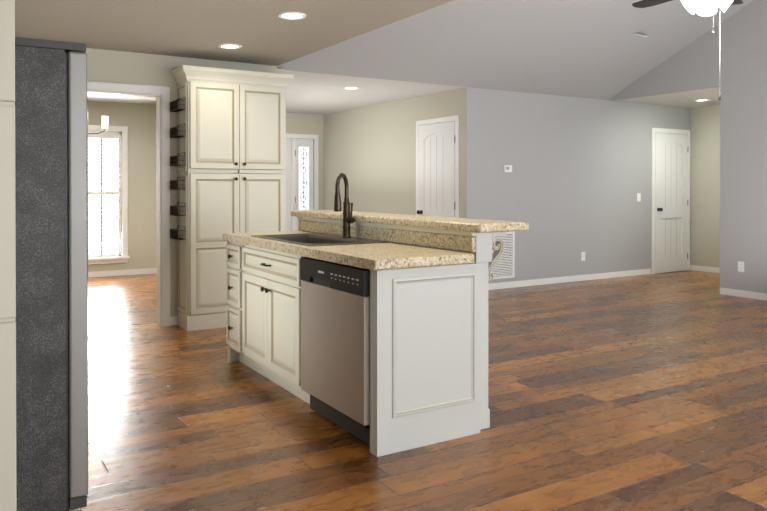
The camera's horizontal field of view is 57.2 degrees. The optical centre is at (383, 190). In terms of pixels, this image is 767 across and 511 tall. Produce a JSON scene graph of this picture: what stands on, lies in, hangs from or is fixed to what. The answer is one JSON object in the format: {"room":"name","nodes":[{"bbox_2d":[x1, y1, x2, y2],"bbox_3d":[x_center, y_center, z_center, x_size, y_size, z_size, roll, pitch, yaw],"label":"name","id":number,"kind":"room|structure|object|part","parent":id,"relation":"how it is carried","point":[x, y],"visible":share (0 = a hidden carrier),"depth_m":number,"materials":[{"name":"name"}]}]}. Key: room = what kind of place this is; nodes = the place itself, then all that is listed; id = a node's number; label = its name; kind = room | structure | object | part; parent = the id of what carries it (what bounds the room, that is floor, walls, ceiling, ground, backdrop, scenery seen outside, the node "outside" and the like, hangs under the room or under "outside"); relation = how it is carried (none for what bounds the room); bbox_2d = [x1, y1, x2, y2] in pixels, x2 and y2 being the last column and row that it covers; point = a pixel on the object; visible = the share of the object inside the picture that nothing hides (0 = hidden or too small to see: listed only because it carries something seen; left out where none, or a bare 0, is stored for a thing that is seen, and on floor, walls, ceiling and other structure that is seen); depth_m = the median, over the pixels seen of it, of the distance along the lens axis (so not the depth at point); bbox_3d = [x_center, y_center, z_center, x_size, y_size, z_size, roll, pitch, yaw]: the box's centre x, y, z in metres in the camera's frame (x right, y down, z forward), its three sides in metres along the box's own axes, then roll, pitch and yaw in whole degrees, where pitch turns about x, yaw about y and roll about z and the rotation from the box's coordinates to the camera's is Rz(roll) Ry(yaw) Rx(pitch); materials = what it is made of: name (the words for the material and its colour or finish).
{"room":"kitchen","nodes":[
{"label":"kitchen","id":0,"kind":"room"},
{"bbox_2d":[85,48,276,325],"bbox_3d":[-2.476,0.004,6.124,3.270,2.450,0.120,0,0,-31],"label":"wall","id":1,"kind":"structure","parent":0,"point":[112,66],"depth_m":6.35,"materials":[{"name":"beige paint"}]},
{"bbox_2d":[87,81,169,326],"bbox_3d":[-2.417,0.145,6.154,1.050,2.168,0.144,0,0,-31],"label":"trim","id":2,"kind":"structure","parent":1,"relation":"attached to","point":[161,94],"depth_m":6.34,"materials":[{"name":"white wood"}]},
{"bbox_2d":[170,316,176,324],"bbox_3d":[-1.911,1.185,6.415,0.080,0.085,0.014,0,0,-31],"label":"baseboard","id":3,"kind":"structure","parent":1,"relation":"attached to","point":[173,320],"depth_m":6.41,"materials":[{"name":"white"}]},
{"bbox_2d":[87,101,322,277],"bbox_3d":[-3.435,-0.022,10.203,5.890,2.450,0.120,0,0,-31],"label":"wall","id":4,"kind":"structure","parent":0,"point":[138,121],"depth_m":10.11,"materials":[{"name":"beige paint"}]},
{"bbox_2d":[88,125,129,264],"bbox_3d":[-4.067,0.056,9.752,1.030,1.934,0.110,0,0,-31],"label":"dining room window","id":5,"kind":"structure","parent":4,"relation":"in","point":[108,197],"depth_m":9.90,"materials":[{"name":"white glass"}]},
{"bbox_2d":[88,138,118,255],"bbox_3d":[-4.084,0.056,9.780,0.760,1.700,0.005,0,0,-31],"label":"window pane","id":6,"kind":"object","parent":5,"relation":"attached to","point":[103,153],"depth_m":9.87,"materials":[{"name":"glass"}]},
{"bbox_2d":[88,268,156,277],"bbox_3d":[-3.804,1.162,9.922,1.620,0.085,0.014,0,0,-31],"label":"baseboard","id":7,"kind":"structure","parent":4,"relation":"attached to","point":[122,272],"depth_m":9.97,"materials":[{"name":"white wood"}]},
{"bbox_2d":[286,138,312,230],"bbox_3d":[-1.718,0.176,11.230,1.310,2.045,0.080,0,0,-31],"label":"front door","id":8,"kind":"structure","parent":4,"relation":"in","point":[292,171],"depth_m":11.36,"materials":[{"name":"white wood"}]},
{"bbox_2d":[300,148,306,209],"bbox_3d":[-1.305,-0.131,11.493,0.118,1.150,0.012,0,0,-31],"label":"grille","id":9,"kind":"object","parent":8,"relation":"attached to","point":[303,182],"depth_m":11.49,"materials":[{"name":"black plastic"}]},
{"bbox_2d":[299,147,308,209],"bbox_3d":[-1.310,-0.131,11.501,0.190,1.170,0.004,0,0,-31],"label":"door glass","id":10,"kind":"object","parent":8,"relation":"attached to","point":[306,177],"depth_m":11.51,"materials":[{"name":"clear glass"}]},
{"bbox_2d":[286,133,317,209],"bbox_3d":[-1.700,0.140,11.201,1.450,2.113,0.048,0,0,-31],"label":"door frame","id":11,"kind":"structure","parent":4,"relation":"attached to","point":[305,136],"depth_m":11.53,"materials":[{"name":"painted wood"},{"name":"glass"}]},
{"bbox_2d":[15,0,463,114],"bbox_3d":[0.321,-1.258,4.052,5.890,0.100,14.520,0,0,-31],"label":"ceiling","id":12,"kind":"structure","parent":0,"point":[260,32],"depth_m":5.33,"materials":[{"name":"beige paint"}]},
{"bbox_2d":[87,112,108,133],"bbox_3d":[-3.458,-0.916,7.768,0.802,0.629,0.841,0,0,-31],"label":"dining chandelier","id":13,"kind":"object","parent":12,"relation":"hanging from","point":[105,122],"visible":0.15,"depth_m":7.93,"materials":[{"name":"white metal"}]},
{"bbox_2d":[218,43,241,48],"bbox_3d":[-1.292,-1.214,5.914,0.198,0.009,0.198,0,0,-31],"label":"recessed light","id":14,"kind":"object","parent":12,"relation":"in","point":[230,46],"visible":1,"depth_m":5.94,"materials":[{"name":"white plastic"}]},
{"bbox_2d":[278,12,305,19],"bbox_3d":[-0.631,-1.207,4.853,0.198,0.009,0.198,0,0,-31],"label":"recessed light","id":15,"kind":"object","parent":12,"relation":"in","point":[291,15],"visible":1,"depth_m":4.86,"materials":[{"name":"white plastic"}]},
{"bbox_2d":[343,87,358,89],"bbox_3d":[-0.385,-1.230,8.438,0.198,0.009,0.198,0,0,-31],"label":"recessed light","id":16,"kind":"object","parent":12,"relation":"in","point":[351,88],"visible":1,"depth_m":8.45,"materials":[{"name":"white plastic"}]},
{"bbox_2d":[277,68,284,73],"bbox_3d":[-2.051,-0.013,8.716,0.120,2.450,3.860,0,0,-31],"label":"wall","id":17,"kind":"structure","parent":0,"point":[280,71],"depth_m":7.07,"materials":[{"name":"beige paint"}]},
{"bbox_2d":[323,87,466,217],"bbox_3d":[0.049,-0.021,10.036,0.120,2.450,3.800,0,0,-31],"label":"wall","id":18,"kind":"structure","parent":0,"point":[369,152],"depth_m":9.99,"materials":[{"name":"beige paint"}]},
{"bbox_2d":[416,115,458,217],"bbox_3d":[0.641,0.146,8.872,0.086,2.131,0.911,0,0,-31],"label":"closet door","id":19,"kind":"structure","parent":18,"relation":"in","point":[437,168],"depth_m":8.86,"materials":[{"name":"white wood"}]},
{"bbox_2d":[78,270,766,510],"bbox_3d":[1.663,1.262,5.756,16.000,0.060,17.000,0,0,-31],"label":"floor","id":20,"kind":"structure","parent":0,"point":[647,392],"depth_m":3.81,"materials":[{"name":"brown wood"}]},
{"bbox_2d":[0,0,16,510],"bbox_3d":[-1.787,0.051,2.684,0.613,2.400,0.988,0,0,-31],"label":"surround","id":21,"kind":"object","parent":20,"relation":"on","point":[8,500],"visible":0.98,"depth_m":2.41,"materials":[{"name":"beige textured painted metal"}]},
{"bbox_2d":[15,37,87,510],"bbox_3d":[-1.643,0.354,2.786,0.867,1.793,0.909,0,0,-31],"label":"refrigerator","id":22,"kind":"object","parent":20,"relation":"on","point":[51,160],"visible":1,"depth_m":2.53,"materials":[{"name":"black metal"}]},
{"bbox_3d":[-1.353,0.306,2.962,0.065,1.636,0.909,0,0,-31],"label":"door","id":23,"kind":"part","parent":22,"relation":"part of","materials":[{"name":"silver metal"}]},
{"bbox_2d":[170,65,294,330],"bbox_3d":[-1.386,0.070,6.498,1.073,2.316,0.372,0,0,-31],"label":"pantry","id":24,"kind":"object","parent":20,"relation":"on","point":[230,131],"visible":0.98,"depth_m":6.31,"materials":[{"name":"beige wood"}]},
{"bbox_2d":[223,214,506,456],"bbox_3d":[-0.250,0.722,4.391,0.889,1.043,2.133,0,0,-31],"label":"kitchen island","id":25,"kind":"object","parent":20,"relation":"on","point":[430,276],"depth_m":3.58,"materials":[{"name":"grey wood"}]},
{"bbox_2d":[300,257,369,444],"bbox_3d":[-0.025,0.810,3.797,0.601,0.868,0.720,0,0,-31],"label":"dishwasher","id":26,"kind":"object","parent":25,"relation":"in","point":[335,341],"visible":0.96,"depth_m":3.58,"materials":[{"name":"grey metal"}]},
{"bbox_3d":[-0.256,0.439,3.654,0.059,0.123,0.715,0,0,-31],"label":"panel","id":27,"kind":"part","parent":26,"relation":"part of","materials":[{"name":"black plastic"}]},
{"bbox_2d":[298,220,475,252],"bbox_3d":[-0.091,0.270,4.489,0.028,0.083,2.120,0,0,-31],"label":"backsplash","id":28,"kind":"structure","parent":25,"relation":"attached to","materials":[{"name":"stone"}]},
{"bbox_2d":[291,210,528,233],"bbox_3d":[0.017,0.179,4.514,0.325,0.047,2.290,0,0,-31],"label":"island countertop","id":29,"kind":"structure","parent":25,"relation":"on","point":[473,226],"depth_m":3.88,"materials":[{"name":"beige stone"}]},
{"bbox_2d":[375,254,474,269],"bbox_3d":[-0.352,0.338,4.319,0.591,0.050,2.160,0,0,-31],"label":"island countertop","id":30,"kind":"structure","parent":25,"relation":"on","point":[432,259],"depth_m":3.40,"materials":[{"name":"beige stone"}]},
{"bbox_2d":[251,233,388,245],"bbox_3d":[-0.434,0.412,4.504,0.522,0.216,0.940,0,0,-31],"label":"sink","id":31,"kind":"object","parent":30,"relation":"in","point":[314,239],"visible":0.15,"depth_m":4.66,"materials":[{"name":"silver metal"}]},
{"bbox_2d":[334,173,354,237],"bbox_3d":[-0.260,0.096,4.475,0.178,0.417,0.159,0,0,-31],"label":"faucet","id":32,"kind":"object","parent":30,"relation":"on","point":[348,218],"visible":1,"depth_m":4.52,"materials":[{"name":"brown metal"}]},
{"bbox_2d":[277,0,752,99],"bbox_3d":[3.784,-1.960,3.867,5.070,2.740,10.600,0,0,-31],"label":"ceiling","id":33,"kind":"structure","parent":0,"point":[594,49],"depth_m":7.70,"materials":[{"name":"grey paint"}]},
{"bbox_2d":[632,0,742,99],"bbox_3d":[2.186,-1.728,4.812,1.188,2.230,1.143,0,0,-31],"label":"ceiling fan","id":34,"kind":"object","parent":33,"relation":"hanging from","point":[703,7],"visible":1,"depth_m":4.84,"materials":[{"name":"white"}]},
{"bbox_2d":[466,87,690,289],"bbox_3d":[2.836,-0.018,9.582,4.399,2.450,0.122,0,0,-31],"label":"wall","id":35,"kind":"structure","parent":0,"point":[573,183],"depth_m":9.25,"materials":[{"name":"grey paint"}]},
{"bbox_2d":[491,231,514,278],"bbox_3d":[1.406,0.788,8.636,0.530,0.590,0.011,0,0,-31],"label":"air vent","id":36,"kind":"object","parent":35,"relation":"in","point":[503,266],"visible":0.48,"depth_m":8.71,"materials":[{"name":"white metal"}]},
{"bbox_2d":[503,165,511,171],"bbox_3d":[1.538,-0.273,8.702,0.124,0.084,0.025,0,0,-31],"label":"thermostat","id":37,"kind":"object","parent":35,"relation":"attached to","point":[507,168],"visible":1,"depth_m":8.69,"materials":[{"name":"white plastic"}]},
{"bbox_2d":[488,268,650,289],"bbox_3d":[2.419,1.166,9.273,3.360,0.085,0.014,0,0,-31],"label":"baseboard","id":38,"kind":"structure","parent":35,"relation":"attached to","point":[521,283],"depth_m":9.26,"materials":[{"name":"white"}]},
{"bbox_2d":[581,252,584,260],"bbox_3d":[2.676,0.878,9.415,0.072,0.116,0.009,0,0,-31],"label":"outlet","id":39,"kind":"object","parent":35,"relation":"attached to","point":[582,256],"visible":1,"depth_m":9.41,"materials":[{"name":"white plastic"}]},
{"bbox_2d":[637,193,640,200],"bbox_3d":[3.632,0.094,9.992,0.072,0.116,0.011,0,0,-31],"label":"light switch","id":40,"kind":"object","parent":35,"relation":"attached to","point":[638,196],"visible":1,"depth_m":9.99,"materials":[{"name":"white plastic"}]},
{"bbox_2d":[651,128,689,273],"bbox_3d":[4.258,0.146,10.333,0.876,2.112,0.086,0,0,-31],"label":"hall door","id":41,"kind":"structure","parent":35,"relation":"in","point":[670,204],"depth_m":10.35,"materials":[{"name":"white wood"}]},
{"bbox_2d":[615,87,719,107],"bbox_3d":[4.395,-1.293,9.485,1.830,0.100,1.900,0,0,-31],"label":"ceiling","id":42,"kind":"structure","parent":0,"point":[687,99],"depth_m":9.58,"materials":[{"name":"grey paint"}]},
{"bbox_2d":[695,99,709,101],"bbox_3d":[4.369,-1.238,9.633,0.198,0.009,0.198,0,0,-31],"label":"recessed light","id":43,"kind":"object","parent":42,"relation":"in","point":[700,100],"visible":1,"depth_m":9.63,"materials":[{"name":"white plastic"}]},
{"bbox_2d":[609,0,766,300],"bbox_3d":[5.864,-1.065,5.215,0.120,4.600,10.720,0,0,-31],"label":"wall","id":44,"kind":"structure","parent":0,"point":[743,135],"depth_m":8.06,"materials":[{"name":"grey paint"}]},
{"bbox_2d":[738,261,743,271],"bbox_3d":[4.079,0.867,8.023,0.009,0.116,0.072,0,0,-31],"label":"outlet","id":45,"kind":"object","parent":44,"relation":"attached to","point":[740,266],"visible":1,"depth_m":8.02,"materials":[{"name":"white plastic"}]},
{"bbox_2d":[720,287,766,300],"bbox_3d":[6.283,1.198,4.443,0.014,0.085,8.940,0,0,-31],"label":"baseboard","id":46,"kind":"structure","parent":44,"relation":"attached to","point":[744,294],"depth_m":8.00,"materials":[{"name":"white"}]},
{"bbox_2d":[691,105,719,272],"bbox_3d":[5.125,-0.021,9.939,0.120,2.450,1.660,0,0,-31],"label":"wall","id":47,"kind":"structure","parent":0,"point":[705,185],"depth_m":10.41,"materials":[{"name":"beige paint"}]},
{"bbox_2d":[691,265,719,272],"bbox_3d":[5.079,1.162,9.919,0.014,0.085,1.660,0,0,-31],"label":"baseboard","id":48,"kind":"structure","parent":47,"relation":"attached to","point":[705,269],"depth_m":10.41,"materials":[{"name":"white wood"}]}
]}

